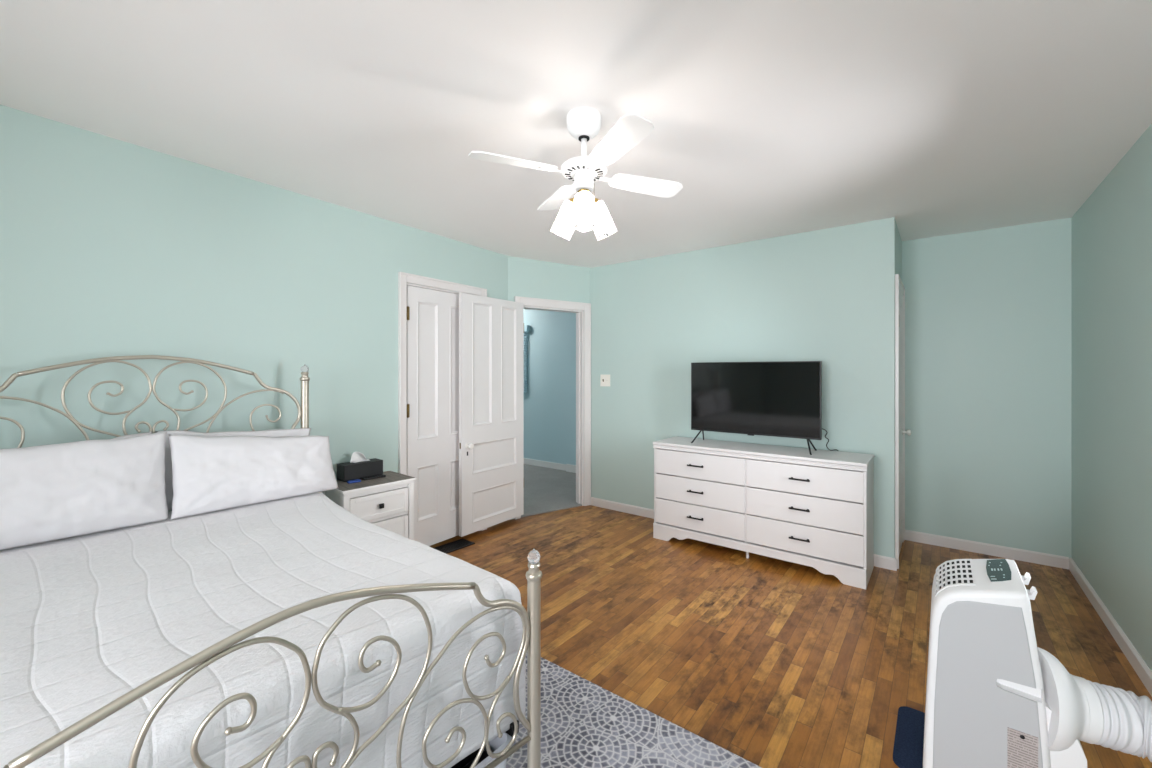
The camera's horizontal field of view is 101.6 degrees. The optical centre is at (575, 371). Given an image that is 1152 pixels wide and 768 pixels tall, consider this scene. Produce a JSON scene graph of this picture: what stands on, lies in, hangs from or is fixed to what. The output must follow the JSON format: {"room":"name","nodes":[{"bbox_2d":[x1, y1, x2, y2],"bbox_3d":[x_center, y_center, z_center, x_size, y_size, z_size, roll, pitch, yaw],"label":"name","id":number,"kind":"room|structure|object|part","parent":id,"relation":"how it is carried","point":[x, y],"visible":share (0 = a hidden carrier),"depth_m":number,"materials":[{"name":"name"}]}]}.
{"room":"bedroom","nodes":[
{"label":"bedroom","id":0,"kind":"room"},
{"bbox_2d":[0,105,507,527],"bbox_3d":[-2.356,0.159,2.121,0.120,2.540,5.882,0,0,34],"label":"wall","id":1,"kind":"structure","parent":0,"point":[110,247],"depth_m":2.47,"materials":[{"name":"green paint"}]},
{"bbox_2d":[407,285,458,545],"bbox_3d":[-1.091,0.368,3.893,0.052,2.051,0.762,0,0,34],"label":"door","id":2,"kind":"structure","parent":1,"relation":"in","point":[432,315],"depth_m":3.80,"materials":[{"name":"white paint"}]},
{"bbox_2d":[398,272,486,530],"bbox_3d":[-1.120,0.342,3.923,0.151,2.175,0.904,0,0,34],"label":"trim","id":3,"kind":"structure","parent":1,"relation":"attached to","point":[404,279],"depth_m":3.54,"materials":[{"name":"white wood"}]},
{"bbox_2d":[459,293,523,536],"bbox_3d":[-0.721,0.361,4.240,0.101,2.045,0.774,0,0,36],"label":"door","id":4,"kind":"structure","parent":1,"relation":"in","point":[491,330],"depth_m":4.20,"materials":[{"name":"white paint"}]},
{"bbox_3d":[-0.895,0.629,3.966,0.061,0.052,0.052,0,0,36],"label":"knob","id":5,"kind":"part","parent":4,"relation":"part of","materials":[{"name":"white ceramic"}]},
{"bbox_2d":[514,296,590,518],"bbox_3d":[-0.253,0.350,4.841,0.891,2.157,0.151,0,0,-33],"label":"door frame","id":6,"kind":"structure","parent":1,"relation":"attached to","point":[539,304],"depth_m":5.00,"materials":[{"name":"white wood"}]},
{"bbox_2d":[508,256,589,519],"bbox_3d":[-0.284,0.159,4.834,0.962,2.540,0.120,0,0,-33],"label":"wall","id":7,"kind":"structure","parent":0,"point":[530,278],"depth_m":4.78,"materials":[{"name":"green paint"}]},
{"bbox_2d":[524,309,575,464],"bbox_3d":[-0.551,0.159,7.081,4.050,2.540,0.135,0,0,38],"label":"wall","id":8,"kind":"structure","parent":0,"point":[550,396],"depth_m":6.90,"materials":[{"name":"blue paint"}]},
{"bbox_2d":[524,325,529,392],"bbox_3d":[-1.056,-0.190,7.385,0.860,1.022,0.070,0,0,38],"label":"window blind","id":9,"kind":"object","parent":8,"relation":"attached to","point":[526,327],"visible":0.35,"depth_m":7.16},
{"bbox_2d":[524,458,575,472],"bbox_3d":[-0.587,1.369,7.035,3.850,0.120,0.052,0,0,38],"label":"baseboard","id":10,"kind":"structure","parent":8,"relation":"attached to","point":[567,467],"depth_m":6.87,"materials":[{"name":"white wood"}]},
{"bbox_2d":[0,0,1151,267],"bbox_3d":[-1.532,-1.151,2.947,7.767,0.080,8.220,0,0,38],"label":"ceiling","id":11,"kind":"structure","parent":0,"point":[772,118],"depth_m":1.90,"materials":[{"name":"white paint"}]},
{"bbox_2d":[468,107,682,239],"bbox_3d":[0.035,-0.848,2.049,0.748,0.527,0.748,0,0,22],"label":"ceiling fan","id":12,"kind":"object","parent":11,"relation":"hanging from","point":[583,123],"visible":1,"depth_m":2.00,"materials":[{"name":"white metal"}]},
{"bbox_3d":[-0.254,-0.859,1.925,0.358,0.032,0.122,0,0,-23],"label":"blade","id":13,"kind":"part","parent":12,"relation":"part of","materials":[{"name":"white wood"}]},
{"bbox_3d":[-0.089,-0.859,2.337,0.122,0.032,0.358,0,0,-23],"label":"blade","id":14,"kind":"part","parent":12,"relation":"part of","materials":[{"name":"white wood"}]},
{"bbox_3d":[-0.045,-0.670,2.092,0.150,0.172,0.101,0,0,38],"label":"lamp shade","id":15,"kind":"part","parent":12,"relation":"part of","materials":[{"name":"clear glass"}]},
{"bbox_3d":[-0.029,-0.699,2.085,0.066,0.086,0.052,0,0,38],"label":"bulb","id":16,"kind":"part","parent":12,"relation":"part of","materials":[{"name":"white glass"}]},
{"bbox_3d":[0.036,-0.699,1.972,0.055,0.086,0.060,0,0,38],"label":"bulb","id":17,"kind":"part","parent":12,"relation":"part of","materials":[{"name":"white glass"}]},
{"bbox_3d":[0.037,-0.670,1.958,0.097,0.172,0.150,0,0,3],"label":"lamp shade","id":18,"kind":"part","parent":12,"relation":"part of","materials":[{"name":"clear glass"}]},
{"bbox_3d":[0.100,-0.699,2.085,0.051,0.086,0.064,0,0,38],"label":"bulb","id":19,"kind":"part","parent":12,"relation":"part of","materials":[{"name":"white glass"}]},
{"bbox_3d":[0.113,-0.670,2.096,0.150,0.172,0.097,0,0,-27],"label":"lamp shade","id":20,"kind":"part","parent":12,"relation":"part of","materials":[{"name":"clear glass"}]},
{"bbox_3d":[0.159,-0.859,1.760,0.122,0.032,0.358,0,0,-23],"label":"blade","id":21,"kind":"part","parent":12,"relation":"part of","materials":[{"name":"white wood"}]},
{"bbox_3d":[0.324,-0.859,2.172,0.358,0.032,0.122,0,0,-23],"label":"blade","id":22,"kind":"part","parent":12,"relation":"part of","materials":[{"name":"white wood"}]},
{"bbox_2d":[590,217,895,557],"bbox_3d":[1.259,0.159,4.263,2.711,2.540,0.120,0,0,38],"label":"wall","id":23,"kind":"structure","parent":0,"point":[827,296],"depth_m":4.01,"materials":[{"name":"green paint"}]},
{"bbox_2d":[577,312,579,503],"bbox_3d":[0.026,0.392,5.042,0.012,2.047,0.040,0,0,-33],"label":"trim","id":24,"kind":"structure","parent":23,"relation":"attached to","point":[578,313],"depth_m":5.03,"materials":[{"name":"white wood"}]},
{"bbox_2d":[600,375,609,385],"bbox_3d":[0.303,0.094,4.917,0.124,0.124,0.018,0,0,38],"label":"light switch","id":25,"kind":"object","parent":23,"relation":"attached to","point":[604,379],"visible":1,"depth_m":4.92,"materials":[{"name":"white plastic"}]},
{"bbox_2d":[591,497,893,569],"bbox_3d":[1.223,1.387,4.206,2.699,0.085,0.014,0,0,38],"label":"baseboard","id":26,"kind":"structure","parent":23,"relation":"attached to","point":[880,561],"depth_m":4.68,"materials":[{"name":"white wood"}]},
{"bbox_2d":[894,558,896,570],"bbox_3d":[2.295,1.387,3.375,0.014,0.085,0.014,0,0,38],"label":"baseboard","id":27,"kind":"structure","parent":23,"relation":"attached to","point":[895,560],"depth_m":3.37,"materials":[{"name":"white wood"}]},
{"bbox_2d":[430,464,1151,767],"bbox_3d":[-1.537,1.462,2.777,7.567,0.094,7.945,0,0,38],"label":"floor","id":28,"kind":"structure","parent":0,"point":[771,662],"depth_m":2.59,"materials":[{"name":"brown wood"}]},
{"bbox_2d":[0,355,541,767],"bbox_3d":[-1.302,0.675,1.636,1.977,1.508,1.416,0,0,40],"label":"bed","id":29,"kind":"object","parent":28,"relation":"on","point":[531,618],"visible":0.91,"depth_m":1.26,"materials":[{"name":"silver metal"}]},
{"bbox_3d":[-2.029,0.233,2.251,0.019,0.624,1.324,0,0,40],"label":"headboard rail","id":30,"kind":"part","parent":29,"relation":"part of","materials":[{"name":"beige metal"}]},
{"bbox_3d":[-0.592,0.838,1.051,0.096,0.653,1.309,0,0,40],"label":"footboard rail","id":31,"kind":"part","parent":29,"relation":"part of","materials":[{"name":"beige metal"}]},
{"bbox_3d":[-1.597,0.716,2.768,0.055,1.427,0.055,0,0,40],"label":"head post","id":32,"kind":"part","parent":29,"relation":"part of","materials":[{"name":"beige metal"}]},
{"bbox_3d":[-0.900,1.174,2.129,1.831,0.040,0.030,0,0,40],"label":"rail","id":33,"kind":"part","parent":29,"relation":"part of","materials":[{"name":"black metal"}]},
{"bbox_3d":[-0.137,1.021,1.533,0.055,0.798,0.055,0,0,40],"label":"foot post","id":34,"kind":"part","parent":29,"relation":"part of","materials":[{"name":"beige metal"}]},
{"bbox_3d":[-1.327,0.959,1.665,1.680,0.370,1.200,0,0,40],"label":"mattress","id":35,"kind":"object","parent":29,"relation":"on","visible":0},
{"bbox_2d":[0,492,525,767],"bbox_3d":[-1.296,0.922,1.637,1.799,0.504,1.549,0,0,40],"label":"quilt","id":36,"kind":"object","parent":35,"relation":"on","point":[87,620],"visible":0.88,"depth_m":1.32,"materials":[{"name":"white fabric"}]},
{"bbox_2d":[0,431,167,549],"bbox_3d":[-2.082,0.474,1.863,0.152,0.397,0.720,0,0,40],"label":"pillow","id":37,"kind":"object","parent":36,"relation":"on","point":[51,492],"visible":1,"depth_m":1.90,"materials":[{"name":"white fabric"}]},
{"bbox_2d":[113,431,151,438],"bbox_3d":[-2.188,0.471,1.936,0.070,0.380,0.672,0,0,40],"label":"pillow","id":38,"kind":"object","parent":36,"relation":"on","point":[131,435],"visible":0.02,"depth_m":2.15,"materials":[{"name":"white fabric"}]},
{"bbox_2d":[155,428,310,510],"bbox_3d":[-1.747,0.471,2.465,0.070,0.379,0.685,0,0,40],"label":"pillow","id":39,"kind":"object","parent":36,"relation":"on","point":[299,431],"visible":0.12,"depth_m":2.35,"materials":[{"name":"white fabric"}]},
{"bbox_2d":[168,434,337,519],"bbox_3d":[-1.610,0.482,2.422,0.147,0.380,0.740,0,0,40],"label":"pillow","id":40,"kind":"object","parent":36,"relation":"on","point":[216,473],"visible":1,"depth_m":2.33,"materials":[{"name":"white fabric"}]},
{"bbox_2d":[322,471,415,539],"bbox_3d":[-1.362,1.071,3.095,0.348,0.715,0.484,0,0,40],"label":"nightstand","id":41,"kind":"object","parent":28,"relation":"on","point":[387,502],"visible":0.44,"depth_m":3.03,"materials":[{"name":"white paint"}]},
{"bbox_3d":[-1.393,1.089,2.840,0.036,0.680,0.036,0,0,40],"label":"leg","id":42,"kind":"part","parent":41,"relation":"part of","materials":[{"name":"white paint"}]},
{"bbox_2d":[347,479,360,483],"bbox_3d":[-1.430,0.707,3.027,0.076,0.013,0.040,0,0,-42],"label":"packet","id":43,"kind":"object","parent":41,"relation":"on","point":[356,480],"visible":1,"depth_m":3.02,"materials":[{"name":"blue plastic"}]},
{"bbox_2d":[337,452,382,481],"bbox_3d":[-1.452,0.626,3.166,0.110,0.175,0.264,0,0,40],"label":"tissue box","id":44,"kind":"object","parent":41,"relation":"on","point":[359,467],"visible":0.98,"depth_m":3.12,"materials":[{"name":"black plastic"}]},
{"bbox_2d":[361,474,385,479],"bbox_3d":[-1.352,0.707,3.143,0.044,0.014,0.150,0,0,42],"label":"remote control","id":45,"kind":"object","parent":41,"relation":"on","point":[381,475],"visible":1,"depth_m":3.13,"materials":[{"name":"black plastic"}]},
{"bbox_3d":[-1.254,0.855,3.002,0.023,0.155,0.384,0,0,40],"label":"drawer","id":46,"kind":"part","parent":41,"relation":"part of","materials":[{"name":"white paint"}]},
{"bbox_3d":[-1.254,1.046,3.002,0.023,0.175,0.384,0,0,40],"label":"drawer","id":47,"kind":"part","parent":41,"relation":"part of","materials":[{"name":"white paint"}]},
{"bbox_3d":[-1.116,1.089,3.166,0.036,0.680,0.036,0,0,40],"label":"leg","id":48,"kind":"part","parent":41,"relation":"part of","materials":[{"name":"white paint"}]},
{"bbox_2d":[434,538,474,553],"bbox_3d":[-1.007,1.425,3.825,0.170,0.008,0.330,0,0,40],"label":"floor vent","id":49,"kind":"object","parent":28,"relation":"in","point":[461,543],"visible":0.73,"depth_m":3.84,"materials":[{"name":"black metal"}]},
{"bbox_2d":[506,653,761,767],"bbox_3d":[-0.403,1.424,1.194,2.600,0.008,2.092,0,0,38],"label":"area rug","id":50,"kind":"object","parent":28,"relation":"on","point":[584,724],"visible":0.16,"depth_m":1.82,"materials":[{"name":"grey fabric"}]},
{"bbox_2d":[451,732,511,767],"bbox_3d":[-0.403,1.312,1.492,0.260,0.216,0.360,0,0,40],"label":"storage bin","id":51,"kind":"object","parent":50,"relation":"on","point":[497,745],"visible":0.27,"depth_m":1.53,"materials":[{"name":"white plastic"}]},
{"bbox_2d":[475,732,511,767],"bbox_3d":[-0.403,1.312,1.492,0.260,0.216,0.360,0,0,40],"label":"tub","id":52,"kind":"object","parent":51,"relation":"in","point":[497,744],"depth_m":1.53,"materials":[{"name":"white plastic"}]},
{"bbox_2d":[653,436,874,588],"bbox_3d":[1.408,1.016,3.720,1.577,0.825,0.465,0,0,38],"label":"dresser","id":53,"kind":"object","parent":28,"relation":"on","point":[790,504],"visible":1,"depth_m":3.46,"materials":[{"name":"white paint"}]},
{"bbox_3d":[0.964,0.762,3.791,0.136,0.018,0.032,0,0,38],"label":"handle","id":54,"kind":"part","parent":53,"relation":"part of","materials":[{"name":"black metal"}]},
{"bbox_3d":[0.964,1.183,3.791,0.136,0.018,0.032,0,0,38],"label":"handle","id":55,"kind":"part","parent":53,"relation":"part of","materials":[{"name":"black metal"}]},
{"bbox_3d":[0.988,0.766,3.805,0.752,0.203,0.020,0,0,38],"label":"drawer","id":56,"kind":"part","parent":53,"relation":"part of","materials":[{"name":"white paint"}]},
{"bbox_3d":[0.988,0.977,3.805,0.752,0.202,0.020,0,0,38],"label":"drawer","id":57,"kind":"part","parent":53,"relation":"part of","materials":[{"name":"white paint"}]},
{"bbox_3d":[0.988,1.188,3.805,0.752,0.203,0.020,0,0,38],"label":"drawer","id":58,"kind":"part","parent":53,"relation":"part of","materials":[{"name":"white paint"}]},
{"bbox_2d":[691,361,821,454],"bbox_3d":[1.405,0.263,3.764,1.011,0.681,0.239,0,0,38],"label":"television","id":59,"kind":"object","parent":53,"relation":"on","point":[781,398],"visible":1,"depth_m":3.71,"materials":[{"name":"black plastic"}]},
{"bbox_2d":[822,428,837,450],"bbox_3d":[1.870,0.652,3.553,0.292,0.454,0.078,0,0,5],"label":"power cable","id":60,"kind":"object","parent":59,"relation":"attached to","point":[822,428],"visible":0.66,"depth_m":3.53,"materials":[{"name":"black plastic"}]},
{"bbox_3d":[1.292,0.645,3.571,1.569,0.034,0.032,0,0,38],"label":"crown moulding","id":61,"kind":"part","parent":53,"relation":"part of","materials":[{"name":"white paint"}]},
{"bbox_3d":[1.576,0.762,3.316,0.136,0.018,0.032,0,0,38],"label":"handle","id":62,"kind":"part","parent":53,"relation":"part of","materials":[{"name":"black metal"}]},
{"bbox_3d":[1.576,0.973,3.316,0.136,0.018,0.032,0,0,38],"label":"handle","id":63,"kind":"part","parent":53,"relation":"part of","materials":[{"name":"black metal"}]},
{"bbox_3d":[1.576,1.183,3.316,0.136,0.018,0.032,0,0,38],"label":"handle","id":64,"kind":"part","parent":53,"relation":"part of","materials":[{"name":"black metal"}]},
{"bbox_3d":[1.598,0.766,3.332,0.760,0.203,0.020,0,0,38],"label":"drawer","id":65,"kind":"part","parent":53,"relation":"part of","materials":[{"name":"white paint"}]},
{"bbox_3d":[1.598,0.977,3.332,0.760,0.202,0.020,0,0,38],"label":"drawer","id":66,"kind":"part","parent":53,"relation":"part of","materials":[{"name":"white paint"}]},
{"bbox_3d":[1.598,1.188,3.332,0.760,0.203,0.020,0,0,38],"label":"drawer","id":67,"kind":"part","parent":53,"relation":"part of","materials":[{"name":"white paint"}]},
{"bbox_2d":[893,706,924,767],"bbox_3d":[1.452,1.423,1.709,0.480,0.012,0.380,0,0,38],"label":"floor mat","id":68,"kind":"object","parent":28,"relation":"on","point":[909,734],"visible":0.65,"depth_m":1.81,"materials":[{"name":"blue fabric"}]},
{"bbox_2d":[923,559,1103,767],"bbox_3d":[1.407,1.044,1.549,0.418,0.768,0.355,0,0,38],"label":"air conditioner","id":69,"kind":"object","parent":68,"relation":"on","point":[995,698],"visible":1,"depth_m":1.45,"materials":[{"name":"white plastic"}]},
{"bbox_2d":[935,559,975,596],"bbox_3d":[1.323,0.718,1.644,0.105,0.070,0.263,0,0,38],"label":"grille","id":70,"kind":"object","parent":69,"relation":"attached to","point":[956,573],"depth_m":1.63,"materials":[{"name":"white plastic"}]},
{"bbox_3d":[1.270,1.038,1.458,0.264,0.662,0.008,0,0,38],"label":"panel","id":71,"kind":"part","parent":69,"relation":"part of","materials":[{"name":"grey plastic"}]},
{"bbox_3d":[1.425,0.670,1.586,0.061,0.019,0.223,0,0,38],"label":"control panel","id":72,"kind":"part","parent":69,"relation":"part of","materials":[{"name":"plastic"}]},
{"bbox_2d":[1087,680,1151,761],"bbox_3d":[1.809,0.861,1.360,0.585,0.519,0.313,0,0,-5],"label":"hose","id":73,"kind":"object","parent":69,"relation":"attached to","point":[1127,716],"visible":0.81,"depth_m":1.35,"materials":[{"name":"white plastic"}]},
{"bbox_2d":[896,224,901,279],"bbox_3d":[2.527,0.159,3.783,0.120,2.540,0.675,0,0,38],"label":"wall","id":74,"kind":"structure","parent":0,"point":[898,238],"depth_m":3.70,"materials":[{"name":"green paint"}]},
{"bbox_2d":[895,274,904,568],"bbox_3d":[2.550,0.362,3.695,0.024,2.134,0.743,0,0,38],"label":"trim","id":75,"kind":"structure","parent":74,"relation":"attached to","point":[898,282],"depth_m":3.40,"materials":[{"name":"white wood"}]},
{"bbox_2d":[899,289,910,554],"bbox_3d":[2.566,0.389,3.678,0.076,2.040,0.602,0,0,38],"label":"door","id":76,"kind":"structure","parent":74,"relation":"in","point":[908,432],"depth_m":3.75,"materials":[{"name":"white paint"}]},
{"bbox_3d":[2.713,0.499,3.856,0.061,0.052,0.052,0,0,38],"label":"knob","id":77,"kind":"part","parent":76,"relation":"part of","materials":[{"name":"white ceramic"}]},
{"bbox_2d":[902,218,1070,557],"bbox_3d":[3.216,0.159,3.751,1.249,2.540,0.120,0,0,38],"label":"wall","id":78,"kind":"structure","parent":0,"point":[988,312],"depth_m":3.66,"materials":[{"name":"green paint"}]},
{"bbox_2d":[905,530,1068,568],"bbox_3d":[3.170,1.387,3.702,0.995,0.085,0.014,0,0,38],"label":"baseboard","id":79,"kind":"structure","parent":78,"relation":"attached to","point":[1052,560],"depth_m":3.65,"materials":[{"name":"white wood"}]},
{"bbox_2d":[1071,124,1151,670],"bbox_3d":[1.298,0.159,0.357,0.120,2.540,7.595,0,0,38],"label":"wall","id":80,"kind":"structure","parent":0,"point":[1111,232],"depth_m":2.53,"materials":[{"name":"green paint"}]},
{"bbox_2d":[1069,558,1151,695],"bbox_3d":[1.282,1.387,0.445,0.014,0.085,7.475,0,0,38],"label":"baseboard","id":81,"kind":"structure","parent":80,"relation":"attached to","point":[1134,658],"depth_m":2.50,"materials":[{"name":"white wood"}]}
]}

